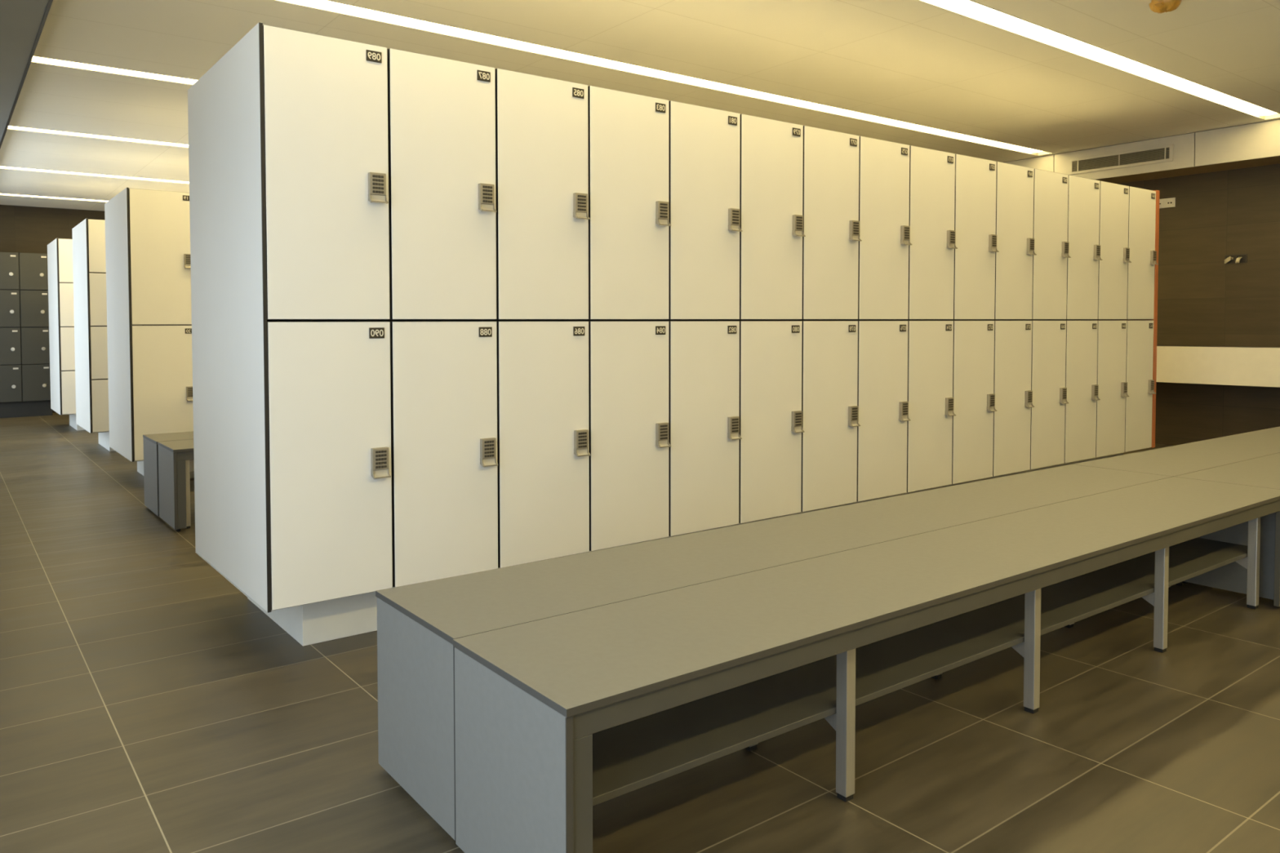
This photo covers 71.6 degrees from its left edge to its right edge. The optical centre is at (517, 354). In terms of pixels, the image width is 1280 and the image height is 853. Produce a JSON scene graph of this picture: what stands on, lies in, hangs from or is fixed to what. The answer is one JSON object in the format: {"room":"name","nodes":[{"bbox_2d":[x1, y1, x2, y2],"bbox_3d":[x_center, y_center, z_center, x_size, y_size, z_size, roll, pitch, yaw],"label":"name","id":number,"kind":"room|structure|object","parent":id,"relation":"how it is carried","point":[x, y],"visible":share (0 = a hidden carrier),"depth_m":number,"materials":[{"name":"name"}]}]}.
{"room":"changing room","nodes":[
{"label":"changing room","id":0,"kind":"room"},
{"bbox_2d":[0,204,105,412],"bbox_3d":[-3.679,-0.668,12.674,10.000,2.700,0.100,-2,2,-33],"label":"wall","id":1,"kind":"structure","parent":0,"point":[23,229],"depth_m":11.02,"materials":[{"name":"brown wood"}]},
{"bbox_2d":[0,0,53,148],"bbox_3d":[-3.301,-1.655,4.376,1.514,0.204,14.100,-2,2,-33],"label":"trim","id":2,"kind":"structure","parent":1,"relation":"attached to","point":[22,22],"depth_m":4.42,"materials":[{"name":"grey paint"}]},
{"bbox_2d":[0,412,1279,852],"bbox_3d":[0.250,0.898,6.802,10.200,0.100,14.300,-2,2,-33],"label":"floor","id":3,"kind":"structure","parent":0,"point":[148,704],"depth_m":2.29,"materials":[{"name":"tile"}]},
{"bbox_2d":[0,364,22,402],"bbox_3d":[-6.227,0.348,10.666,0.323,0.448,0.460,-2,2,-33],"label":"locker","id":4,"kind":"object","parent":3,"relation":"on","point":[11,380],"visible":0.99,"depth_m":10.52,"materials":[{"name":"grey laminate"}]},
{"bbox_2d":[0,327,21,364],"bbox_3d":[-6.229,-0.102,10.652,0.323,0.448,0.460,-2,2,-33],"label":"locker","id":5,"kind":"object","parent":4,"relation":"on","point":[10,337],"visible":1,"depth_m":10.50,"materials":[{"name":"grey laminate"}]},
{"bbox_2d":[0,289,20,327],"bbox_3d":[-6.232,-0.551,10.637,0.323,0.448,0.460,-2,2,-33],"label":"locker","id":6,"kind":"object","parent":5,"relation":"on","point":[10,309],"visible":1,"depth_m":10.49,"materials":[{"name":"grey laminate"}]},
{"bbox_2d":[0,252,19,289],"bbox_3d":[-6.234,-1.001,10.623,0.323,0.448,0.460,-2,2,-33],"label":"locker","id":7,"kind":"object","parent":6,"relation":"on","point":[9,261],"visible":0.98,"depth_m":10.48,"materials":[{"name":"grey laminate"}]},
{"bbox_2d":[0,400,52,417],"bbox_3d":[-6.112,0.663,10.799,0.650,0.186,0.380,-2,2,-33],"label":"plinth","id":8,"kind":"object","parent":3,"relation":"on","point":[35,408],"visible":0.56,"depth_m":10.66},
{"bbox_2d":[21,364,50,401],"bbox_3d":[-5.956,0.341,10.845,0.323,0.448,0.460,-2,2,-33],"label":"locker","id":9,"kind":"object","parent":3,"relation":"on","point":[36,381],"visible":0.87,"depth_m":10.66,"materials":[{"name":"grey laminate"}]},
{"bbox_2d":[20,327,49,364],"bbox_3d":[-5.958,-0.109,10.831,0.323,0.448,0.460,-2,2,-33],"label":"locker","id":10,"kind":"object","parent":9,"relation":"on","point":[35,344],"visible":0.91,"depth_m":10.65,"materials":[{"name":"grey laminate"}]},
{"bbox_2d":[19,289,48,327],"bbox_3d":[-5.961,-0.558,10.817,0.323,0.448,0.460,-2,2,-33],"label":"locker","id":11,"kind":"object","parent":10,"relation":"on","point":[33,304],"visible":0.87,"depth_m":10.63,"materials":[{"name":"grey laminate"}]},
{"bbox_2d":[18,252,48,290],"bbox_3d":[-5.963,-1.008,10.803,0.323,0.448,0.460,-2,2,-33],"label":"locker","id":12,"kind":"object","parent":11,"relation":"on","point":[33,267],"visible":0.88,"depth_m":10.62,"materials":[{"name":"grey laminate"}]},
{"bbox_2d":[47,238,62,414],"bbox_3d":[-4.913,-0.291,9.306,0.012,1.802,0.901,-2,2,-33],"label":"end panel","id":13,"kind":"object","parent":3,"relation":"on","point":[52,247],"visible":1,"depth_m":9.23,"materials":[{"name":"white laminate"}]},
{"bbox_2d":[50,408,84,430],"bbox_3d":[-2.328,0.634,11.054,6.212,0.186,0.878,-2,2,-33],"label":"plinth","id":14,"kind":"object","parent":3,"relation":"on","point":[72,416],"visible":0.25,"depth_m":9.34,"materials":[{"name":"white laminate"}]},
{"bbox_2d":[60,370,75,414],"bbox_3d":[-4.727,0.379,9.441,0.414,0.446,0.888,-2,2,-33],"label":"locker","id":15,"kind":"object","parent":3,"relation":"on","point":[68,377],"visible":0.38,"depth_m":8.99,"materials":[{"name":"white laminate"}]},
{"bbox_2d":[59,326,75,370],"bbox_3d":[-4.729,-0.071,9.427,0.414,0.446,0.888,-2,2,-33],"label":"locker","id":16,"kind":"object","parent":15,"relation":"on","point":[67,351],"visible":0.39,"depth_m":8.98,"materials":[{"name":"white laminate"}]},
{"bbox_2d":[58,282,74,326],"bbox_3d":[-4.732,-0.520,9.412,0.414,0.446,0.888,-2,2,-33],"label":"locker","id":17,"kind":"object","parent":16,"relation":"on","point":[65,290],"visible":0.38,"depth_m":8.96,"materials":[{"name":"white laminate"}]},
{"bbox_2d":[57,238,73,283],"bbox_3d":[-4.734,-0.970,9.398,0.414,0.446,0.888,-2,2,-33],"label":"locker","id":18,"kind":"object","parent":17,"relation":"on","point":[64,246],"visible":0.38,"depth_m":8.95,"materials":[{"name":"white laminate"}]},
{"bbox_2d":[71,217,92,433],"bbox_3d":[-3.842,-0.247,7.735,0.012,1.802,0.901,-2,2,-33],"label":"end panel","id":19,"kind":"object","parent":3,"relation":"on","point":[80,232],"visible":1,"depth_m":7.66,"materials":[{"name":"white laminate"}]},
{"bbox_2d":[77,424,114,451],"bbox_3d":[-1.257,0.678,9.484,6.212,0.186,0.878,-2,2,-33],"label":"plinth","id":20,"kind":"object","parent":3,"relation":"on","point":[104,437],"visible":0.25,"depth_m":7.79,"materials":[{"name":"white laminate"}]},
{"bbox_2d":[90,378,109,432],"bbox_3d":[-3.656,0.423,7.871,0.414,0.446,0.888,-2,2,-33],"label":"locker","id":21,"kind":"object","parent":3,"relation":"on","point":[100,387],"visible":0.38,"depth_m":7.42,"materials":[{"name":"white laminate"}]},
{"bbox_2d":[89,326,107,379],"bbox_3d":[-3.659,-0.027,7.856,0.414,0.446,0.888,-2,2,-33],"label":"locker","id":22,"kind":"object","parent":21,"relation":"on","point":[98,335],"visible":0.38,"depth_m":7.41,"materials":[{"name":"white laminate"}]},
{"bbox_2d":[88,272,106,326],"bbox_3d":[-3.661,-0.476,7.842,0.414,0.446,0.888,-2,2,-33],"label":"locker","id":23,"kind":"object","parent":22,"relation":"on","point":[97,282],"visible":0.38,"depth_m":7.39,"materials":[{"name":"white laminate"}]},
{"bbox_2d":[87,218,106,273],"bbox_3d":[-3.663,-0.926,7.828,0.414,0.446,0.888,-2,2,-33],"label":"locker","id":24,"kind":"object","parent":23,"relation":"on","point":[96,228],"visible":0.38,"depth_m":7.38,"materials":[{"name":"white laminate"}]},
{"bbox_2d":[104,186,133,462],"bbox_3d":[-2.789,-0.202,6.135,0.012,1.802,0.901,-2,2,-33],"label":"end panel","id":25,"kind":"object","parent":3,"relation":"on","point":[117,209],"visible":1,"depth_m":6.06,"materials":[{"name":"white laminate"}]},
{"bbox_2d":[109,446,194,475],"bbox_3d":[-0.204,0.723,7.884,6.212,0.186,0.878,-2,2,-33],"label":"plinth","id":26,"kind":"object","parent":3,"relation":"on","point":[140,463],"visible":0.14,"depth_m":6.34,"materials":[{"name":"white laminate"}]},
{"bbox_2d":[131,325,193,461],"bbox_3d":[-2.597,0.244,6.252,0.414,0.896,0.916,-2,2,-33],"label":"locker","id":27,"kind":"object","parent":3,"relation":"on","point":[162,360],"visible":0.72,"depth_m":5.87,"materials":[{"name":"white laminate"}]},
{"bbox_2d":[128,188,191,325],"bbox_3d":[-2.602,-0.656,6.223,0.414,0.896,0.916,-2,2,-33],"label":"locker","id":28,"kind":"object","parent":27,"relation":"on","point":[160,265],"visible":0.57,"depth_m":5.85,"materials":[{"name":"white laminate"}]},
{"bbox_2d":[142,431,194,518],"bbox_3d":[-0.711,0.662,5.972,3.360,0.435,0.388,-2,2,-33],"label":"bench","id":29,"kind":"object","parent":3,"relation":"on","point":[150,441],"visible":0.09,"depth_m":5.04,"materials":[{"name":"grey laminate"}]},
{"bbox_2d":[189,471,194,480],"bbox_3d":[-0.698,0.683,5.953,3.324,0.015,0.248,-2,2,-33],"label":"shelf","id":30,"kind":"object","parent":29,"relation":"attached to","point":[192,473],"depth_m":5.12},
{"bbox_2d":[157,439,194,531],"bbox_3d":[-0.489,0.671,5.645,3.360,0.435,0.388,-2,2,-33],"label":"bench","id":31,"kind":"object","parent":3,"relation":"on","point":[175,485],"visible":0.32,"depth_m":4.63,"materials":[{"name":"grey laminate"}]},
{"bbox_2d":[190,480,194,491],"bbox_3d":[-0.502,0.691,5.665,3.324,0.015,0.248,-2,2,-33],"label":"shelf","id":32,"kind":"object","parent":31,"relation":"attached to","point":[192,483],"depth_m":4.78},
{"bbox_2d":[187,22,271,613],"bbox_3d":[-1.018,-0.114,3.053,0.012,1.802,0.901,-2,2,-33],"label":"end panel","id":33,"kind":"object","parent":3,"relation":"on","point":[226,115],"visible":1,"depth_m":2.96,"materials":[{"name":"white laminate"}]},
{"bbox_2d":[266,320,392,610],"bbox_3d":[-0.827,0.332,3.168,0.414,0.896,0.916,-2,2,-33],"label":"locker","id":34,"kind":"object","parent":3,"relation":"on","point":[329,382],"visible":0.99,"depth_m":2.80,"materials":[{"name":"white laminate"}]},
{"bbox_2d":[262,24,390,321],"bbox_3d":[-0.832,-0.568,3.140,0.414,0.896,0.916,-2,2,-33],"label":"locker","id":35,"kind":"object","parent":34,"relation":"on","point":[326,98],"visible":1,"depth_m":2.77,"materials":[{"name":"white laminate"}]},
{"bbox_2d":[388,320,497,586],"bbox_3d":[-0.478,0.323,3.399,0.414,0.896,0.916,-2,2,-33],"label":"locker","id":36,"kind":"object","parent":3,"relation":"on","point":[443,374],"visible":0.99,"depth_m":3.03,"materials":[{"name":"white laminate"}]},
{"bbox_2d":[329,48,496,321],"bbox_3d":[-0.483,-0.577,3.371,0.414,0.896,0.916,-2,2,-33],"label":"locker","id":37,"kind":"object","parent":36,"relation":"on","point":[442,111],"visible":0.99,"depth_m":3.00,"materials":[{"name":"white laminate"}]},
{"bbox_2d":[494,320,590,568],"bbox_3d":[-0.130,0.314,3.630,0.414,0.896,0.916,-2,2,-33],"label":"locker","id":38,"kind":"object","parent":3,"relation":"on","point":[543,454],"visible":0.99,"depth_m":3.26,"materials":[{"name":"white laminate"}]},
{"bbox_2d":[466,67,590,320],"bbox_3d":[-0.135,-0.586,3.602,0.414,0.896,0.916,-2,2,-33],"label":"locker","id":39,"kind":"object","parent":38,"relation":"on","point":[542,218],"visible":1,"depth_m":3.23,"materials":[{"name":"white laminate"}]},
{"bbox_2d":[586,320,671,551],"bbox_3d":[0.219,0.304,3.861,0.414,0.896,0.916,-2,2,-33],"label":"locker","id":40,"kind":"object","parent":3,"relation":"on","point":[628,443],"visible":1,"depth_m":3.49,"materials":[{"name":"white laminate"}]},
{"bbox_2d":[551,85,671,320],"bbox_3d":[0.214,-0.595,3.832,0.414,0.896,0.916,-2,2,-33],"label":"locker","id":41,"kind":"object","parent":40,"relation":"on","point":[628,223],"visible":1,"depth_m":3.46,"materials":[{"name":"white laminate"}]},
{"bbox_2d":[195,447,1150,646],"bbox_3d":[1.614,0.810,4.832,6.327,0.186,0.878,-2,2,-33],"label":"plinth","id":42,"kind":"object","parent":3,"relation":"on","point":[318,622],"visible":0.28,"depth_m":3.02,"materials":[{"name":"white laminate"}]},
{"bbox_2d":[668,320,742,536],"bbox_3d":[0.567,0.295,4.092,0.414,0.896,0.916,-2,2,-33],"label":"locker","id":43,"kind":"object","parent":3,"relation":"on","point":[704,356],"visible":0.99,"depth_m":3.72,"materials":[{"name":"white laminate"}]},
{"bbox_2d":[624,100,742,320],"bbox_3d":[0.562,-0.604,4.063,0.414,0.896,0.916,-2,2,-33],"label":"locker","id":44,"kind":"object","parent":43,"relation":"on","point":[704,229],"visible":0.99,"depth_m":3.69,"materials":[{"name":"white laminate"}]},
{"bbox_2d":[738,320,804,523],"bbox_3d":[0.916,0.286,4.323,0.414,0.896,0.916,-2,2,-33],"label":"locker","id":45,"kind":"object","parent":3,"relation":"on","point":[771,412],"visible":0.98,"depth_m":3.96,"materials":[{"name":"white laminate"}]},
{"bbox_2d":[688,113,805,320],"bbox_3d":[0.911,-0.614,4.294,0.414,0.896,0.916,-2,2,-33],"label":"locker","id":46,"kind":"object","parent":45,"relation":"on","point":[771,151],"visible":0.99,"depth_m":3.93,"materials":[{"name":"white laminate"}]},
{"bbox_2d":[375,464,1171,840],"bbox_3d":[1.178,0.751,2.855,3.360,0.435,0.389,-1,2,-33],"label":"bench","id":47,"kind":"object","parent":3,"relation":"on","point":[418,624],"visible":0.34,"depth_m":2.18,"materials":[{"name":"grey laminate"}]},
{"bbox_2d":[800,320,860,511],"bbox_3d":[1.265,0.277,4.553,0.414,0.896,0.916,-2,2,-33],"label":"locker","id":48,"kind":"object","parent":3,"relation":"on","point":[829,348],"visible":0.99,"depth_m":4.19,"materials":[{"name":"white laminate"}]},
{"bbox_2d":[743,125,862,320],"bbox_3d":[1.260,-0.623,4.525,0.414,0.896,0.916,-2,2,-33],"label":"locker","id":49,"kind":"object","parent":48,"relation":"on","point":[830,169],"visible":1,"depth_m":4.16,"materials":[{"name":"white laminate"}]},
{"bbox_2d":[453,476,1279,852],"bbox_3d":[1.387,0.760,2.525,3.360,0.435,0.389,-1,2,-33],"label":"bench","id":50,"kind":"object","parent":3,"relation":"on","point":[557,718],"visible":1,"depth_m":1.96,"materials":[{"name":"grey laminate"}]},
{"bbox_2d":[591,537,1260,805],"bbox_3d":[1.374,0.780,2.546,3.324,0.015,0.248,-1,2,-33],"label":"shelf","id":51,"kind":"object","parent":50,"relation":"attached to","point":[628,757],"depth_m":2.14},
{"bbox_2d":[857,320,911,502],"bbox_3d":[1.613,0.267,4.784,0.414,0.896,0.916,-2,2,-33],"label":"locker","id":52,"kind":"object","parent":3,"relation":"on","point":[882,403],"visible":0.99,"depth_m":4.42,"materials":[{"name":"white laminate"}]},
{"bbox_2d":[793,136,911,320],"bbox_3d":[1.608,-0.632,4.756,0.414,0.896,0.916,-2,2,-33],"label":"locker","id":53,"kind":"object","parent":52,"relation":"on","point":[883,165],"visible":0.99,"depth_m":4.39,"materials":[{"name":"white laminate"}]},
{"bbox_2d":[906,320,955,492],"bbox_3d":[1.962,0.258,5.015,0.414,0.896,0.916,-2,2,-33],"label":"locker","id":54,"kind":"object","parent":3,"relation":"on","point":[930,343],"visible":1,"depth_m":4.65,"materials":[{"name":"white laminate"}]},
{"bbox_2d":[838,145,957,320],"bbox_3d":[1.957,-0.641,4.986,0.414,0.896,0.916,-2,2,-33],"label":"locker","id":55,"kind":"object","parent":54,"relation":"on","point":[931,171],"visible":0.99,"depth_m":4.62,"materials":[{"name":"white laminate"}]},
{"bbox_2d":[951,320,996,484],"bbox_3d":[2.310,0.249,5.246,0.414,0.896,0.916,-2,2,-33],"label":"locker","id":56,"kind":"object","parent":3,"relation":"on","point":[973,361],"visible":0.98,"depth_m":4.88,"materials":[{"name":"white laminate"}]},
{"bbox_2d":[878,153,999,320],"bbox_3d":[2.305,-0.651,5.217,0.414,0.896,0.916,-2,2,-33],"label":"locker","id":57,"kind":"object","parent":56,"relation":"on","point":[975,203],"visible":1,"depth_m":4.85,"materials":[{"name":"white laminate"}]},
{"bbox_2d":[991,320,1034,476],"bbox_3d":[2.659,0.240,5.477,0.414,0.896,0.916,-2,2,-33],"label":"locker","id":58,"kind":"object","parent":3,"relation":"on","point":[1012,391],"visible":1,"depth_m":5.11,"materials":[{"name":"white laminate"}]},
{"bbox_2d":[914,161,1036,320],"bbox_3d":[2.654,-0.660,5.448,0.414,0.896,0.916,-2,2,-33],"label":"locker","id":59,"kind":"object","parent":58,"relation":"on","point":[1014,183],"visible":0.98,"depth_m":5.08,"materials":[{"name":"white laminate"}]},
{"bbox_2d":[1029,320,1068,469],"bbox_3d":[3.008,0.231,5.707,0.414,0.896,0.916,-2,2,-33],"label":"locker","id":60,"kind":"object","parent":3,"relation":"on","point":[1048,388],"visible":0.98,"depth_m":5.34,"materials":[{"name":"white laminate"}]},
{"bbox_2d":[946,168,1071,320],"bbox_3d":[3.003,-0.669,5.679,0.414,0.896,0.916,-2,2,-33],"label":"locker","id":61,"kind":"object","parent":60,"relation":"on","point":[1051,189],"visible":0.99,"depth_m":5.32,"materials":[{"name":"white laminate"}]},
{"bbox_2d":[1063,320,1100,463],"bbox_3d":[3.356,0.221,5.938,0.414,0.896,0.916,-2,2,-33],"label":"locker","id":62,"kind":"object","parent":3,"relation":"on","point":[1082,335],"visible":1,"depth_m":5.58,"materials":[{"name":"white laminate"}]},
{"bbox_2d":[1063,174,1102,319],"bbox_3d":[3.351,-0.678,5.910,0.414,0.896,0.916,-2,2,-33],"label":"locker","id":63,"kind":"object","parent":62,"relation":"on","point":[1083,195],"visible":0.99,"depth_m":5.54,"materials":[{"name":"white laminate"}]},
{"bbox_2d":[1095,320,1128,457],"bbox_3d":[3.705,0.212,6.169,0.414,0.896,0.916,-2,2,-33],"label":"locker","id":64,"kind":"object","parent":3,"relation":"on","point":[1112,384],"visible":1,"depth_m":5.80,"materials":[{"name":"white laminate"}]},
{"bbox_2d":[1095,181,1131,319],"bbox_3d":[3.700,-0.688,6.141,0.414,0.896,0.916,-2,2,-33],"label":"locker","id":65,"kind":"object","parent":64,"relation":"on","point":[1113,197],"visible":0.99,"depth_m":5.78,"materials":[{"name":"white laminate"}]},
{"bbox_2d":[1124,320,1155,452],"bbox_3d":[4.053,0.203,6.400,0.414,0.896,0.916,-2,2,-33],"label":"locker","id":66,"kind":"object","parent":3,"relation":"on","point":[1140,333],"visible":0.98,"depth_m":6.04,"materials":[{"name":"white laminate"}]},
{"bbox_2d":[1124,186,1158,319],"bbox_3d":[4.049,-0.697,6.371,0.414,0.896,0.916,-2,2,-33],"label":"locker","id":67,"kind":"object","parent":66,"relation":"on","point":[1142,202],"visible":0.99,"depth_m":6.01,"materials":[{"name":"white laminate"}]},
{"bbox_2d":[1151,190,1159,448],"bbox_3d":[4.234,-0.254,6.528,0.042,1.804,0.904,-2,2,-33],"label":"end panel","id":68,"kind":"object","parent":3,"relation":"on","point":[1157,192],"visible":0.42,"depth_m":6.15,"materials":[{"name":"orange laminate"}]},
{"bbox_2d":[1072,426,1279,476],"bbox_3d":[4.001,0.677,4.683,3.360,0.435,0.389,-1,2,-33],"label":"bench","id":69,"kind":"object","parent":3,"relation":"on","point":[1191,457],"visible":0.24,"depth_m":4.17,"materials":[{"name":"grey laminate"}]},
{"bbox_2d":[1155,345,1279,387],"bbox_3d":[4.222,0.307,9.418,0.455,0.871,13.900,-2,2,-33],"label":"countertop","id":70,"kind":"structure","parent":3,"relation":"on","point":[1242,366],"depth_m":6.96,"materials":[{"name":"white stone"}]},
{"bbox_2d":[1156,345,1279,347],"bbox_3d":[4.227,-0.114,9.410,0.436,0.023,13.900,-2,2,-33],"label":"countertop","id":71,"kind":"structure","parent":70,"relation":"on","point":[1157,345],"depth_m":7.23,"materials":[{"name":"white stone"}]},
{"bbox_2d":[1175,453,1279,583],"bbox_3d":[4.210,0.687,4.353,3.360,0.435,0.389,-1,2,-33],"label":"bench","id":72,"kind":"object","parent":3,"relation":"on","point":[1264,471],"visible":0.16,"depth_m":3.65,"materials":[{"name":"grey laminate"}]},
{"bbox_3d":[-3.307,0.414,8.102,0.414,0.446,0.888,-2,2,-33],"label":"locker","id":73,"kind":"object","parent":3,"relation":"on","visible":0},
{"bbox_3d":[-3.310,-0.036,8.087,0.414,0.446,0.888,-2,2,-33],"label":"locker","id":74,"kind":"object","parent":73,"relation":"on","visible":0},
{"bbox_2d":[150,324,191,325],"bbox_3d":[-3.312,-0.486,8.073,0.414,0.446,0.888,-2,2,-33],"label":"locker","id":75,"kind":"object","parent":74,"relation":"on","point":[150,325],"visible":0.05,"depth_m":7.72,"materials":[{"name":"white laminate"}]},
{"bbox_2d":[0,0,1279,211],"bbox_3d":[0.861,-1.797,7.131,8.500,0.060,14.300,-2,2,-33],"label":"ceiling","id":76,"kind":"structure","parent":0,"point":[917,62],"depth_m":5.09,"materials":[{"name":"white paint"}]},
{"bbox_2d":[0,193,107,202],"bbox_3d":[-2.700,-1.932,12.064,7.955,0.057,0.134,-2,2,-33],"label":"ceiling light","id":77,"kind":"object","parent":76,"relation":"attached to","point":[20,195],"visible":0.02,"depth_m":10.29,"materials":[{"name":"plastic"}]},
{"bbox_2d":[0,165,189,183],"bbox_3d":[-1.639,-1.887,10.464,7.955,0.057,0.134,-2,2,-33],"label":"ceiling light","id":78,"kind":"object","parent":76,"relation":"attached to","point":[2,167],"visible":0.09,"depth_m":8.78,"materials":[{"name":"plastic"}]},
{"bbox_2d":[7,125,188,147],"bbox_3d":[-0.571,-1.841,8.851,7.955,0.057,0.134,-2,2,-33],"label":"ceiling light","id":79,"kind":"object","parent":76,"relation":"attached to","point":[11,127],"visible":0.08,"depth_m":7.03,"materials":[{"name":"plastic"}]},
{"bbox_2d":[31,55,197,84],"bbox_3d":[0.545,-1.794,7.168,7.955,0.057,0.134,-2,2,-33],"label":"ceiling light","id":80,"kind":"object","parent":76,"relation":"attached to","point":[39,60],"visible":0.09,"depth_m":5.24,"materials":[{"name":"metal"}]},
{"bbox_2d":[186,79,197,82],"bbox_3d":[-1.420,-1.740,5.867,1.488,0.038,0.122,-2,2,-33],"label":"diffuser","id":81,"kind":"object","parent":80,"relation":"attached to","point":[188,80],"depth_m":5.47,"materials":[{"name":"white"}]},
{"bbox_2d":[275,0,1053,155],"bbox_3d":[1.479,-1.754,5.760,7.955,0.057,0.134,-2,2,-33],"label":"ceiling light","id":82,"kind":"object","parent":76,"relation":"attached to","point":[325,5],"visible":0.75,"depth_m":5.17,"materials":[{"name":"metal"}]},
{"bbox_2d":[293,0,423,25],"bbox_3d":[-1.160,-1.682,4.013,1.604,0.038,0.122,-2,2,-33],"label":"diffuser","id":83,"kind":"object","parent":82,"relation":"attached to","point":[325,5],"depth_m":4.29,"materials":[{"name":"white plastic"}]},
{"bbox_2d":[417,21,646,71],"bbox_3d":[0.139,-1.717,4.873,1.488,0.038,0.122,-2,2,-33],"label":"diffuser","id":84,"kind":"object","parent":82,"relation":"attached to","point":[428,26],"depth_m":4.83,"materials":[{"name":"white plastic"}]},
{"bbox_2d":[638,67,808,104],"bbox_3d":[1.389,-1.750,5.701,1.488,0.038,0.122,-2,2,-33],"label":"diffuser","id":85,"kind":"object","parent":82,"relation":"attached to","point":[649,72],"depth_m":5.66,"materials":[{"name":"white plastic"}]},
{"bbox_2d":[800,102,932,129],"bbox_3d":[2.639,-1.783,6.529,1.488,0.038,0.122,-2,2,-33],"label":"diffuser","id":86,"kind":"object","parent":82,"relation":"attached to","point":[810,105],"depth_m":6.50,"materials":[{"name":"white plastic"}]},
{"bbox_2d":[924,128,1029,150],"bbox_3d":[3.890,-1.816,7.356,1.488,0.038,0.122,-2,2,-33],"label":"diffuser","id":87,"kind":"object","parent":82,"relation":"attached to","point":[936,131],"depth_m":7.33,"materials":[{"name":"white plastic"}]},
{"bbox_2d":[1022,148,1042,152],"bbox_3d":[4.605,-1.835,7.830,0.204,0.038,0.122,-2,2,-33],"label":"diffuser","id":88,"kind":"object","parent":82,"relation":"attached to","point":[1028,150],"depth_m":7.82,"materials":[{"name":"white plastic"}]},
{"bbox_2d":[918,0,1279,119],"bbox_3d":[2.385,-1.716,4.393,7.955,0.057,0.134,-2,2,-33],"label":"ceiling light","id":89,"kind":"object","parent":76,"relation":"attached to","point":[971,9],"visible":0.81,"depth_m":4.97,"materials":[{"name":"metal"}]},
{"bbox_2d":[931,0,1098,52],"bbox_3d":[2.628,-1.720,4.555,1.488,0.038,0.122,-2,2,-33],"label":"diffuser","id":90,"kind":"object","parent":89,"relation":"attached to","point":[971,9],"depth_m":4.53,"materials":[{"name":"white plastic"}]},
{"bbox_2d":[1080,48,1205,90],"bbox_3d":[3.879,-1.753,5.383,1.488,0.038,0.122,-2,2,-33],"label":"diffuser","id":91,"kind":"object","parent":89,"relation":"attached to","point":[1104,56],"depth_m":5.34,"materials":[{"name":"white plastic"}]},
{"bbox_2d":[1190,87,1276,115],"bbox_3d":[5.053,-1.784,6.160,1.304,0.038,0.122,-2,2,-33],"label":"diffuser","id":92,"kind":"object","parent":89,"relation":"attached to","point":[1209,94],"depth_m":6.13,"materials":[{"name":"white plastic"}]},
{"bbox_2d":[1148,0,1181,13],"bbox_3d":[3.067,-1.656,4.161,0.146,0.058,0.129,-2,2,-33],"label":"smoke detector","id":93,"kind":"object","parent":76,"relation":"attached to","point":[1156,6],"visible":1,"depth_m":4.14,"materials":[{"name":"orange plastic"}]},
{"bbox_2d":[1118,164,1279,445],"bbox_3d":[4.452,-0.613,9.545,0.100,2.700,14.100,-2,2,-33],"label":"wall","id":94,"kind":"structure","parent":0,"point":[1203,300],"depth_m":7.33,"materials":[{"name":"brown wood"}]},
{"bbox_2d":[1004,119,1279,183],"bbox_3d":[4.213,-1.718,9.355,0.460,0.277,14.100,-2,2,-33],"label":"soffit","id":95,"kind":"structure","parent":94,"relation":"attached to","point":[1256,144],"depth_m":7.10,"materials":[{"name":"white paint"}]},
{"bbox_2d":[1068,143,1173,174],"bbox_3d":[5.153,-1.662,7.508,0.011,0.136,0.790,-2,2,-33],"label":"air vent","id":96,"kind":"object","parent":95,"relation":"in","point":[1162,153],"visible":0.98,"depth_m":7.49,"materials":[{"name":"grey metal"}]},
{"bbox_2d":[1159,197,1175,208],"bbox_3d":[5.637,-1.315,7.625,0.014,0.080,0.150,-2,2,-33],"label":"wall socket","id":97,"kind":"object","parent":94,"relation":"attached to","point":[1165,202],"visible":0.77,"depth_m":7.61,"materials":[{"name":"white plastic"}]},
{"bbox_2d":[1224,254,1235,263],"bbox_3d":[5.889,-0.786,7.248,0.032,0.074,0.074,-2,2,-33],"label":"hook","id":98,"kind":"object","parent":94,"relation":"attached to","point":[1228,259],"visible":1,"depth_m":7.25,"materials":[{"name":"silver plastic"}]},
{"bbox_2d":[1235,253,1247,263],"bbox_3d":[5.930,-0.784,7.184,0.034,0.074,0.074,-2,2,-33],"label":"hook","id":99,"kind":"object","parent":94,"relation":"attached to","point":[1242,258],"visible":1,"depth_m":7.19,"materials":[{"name":"silver plastic"}]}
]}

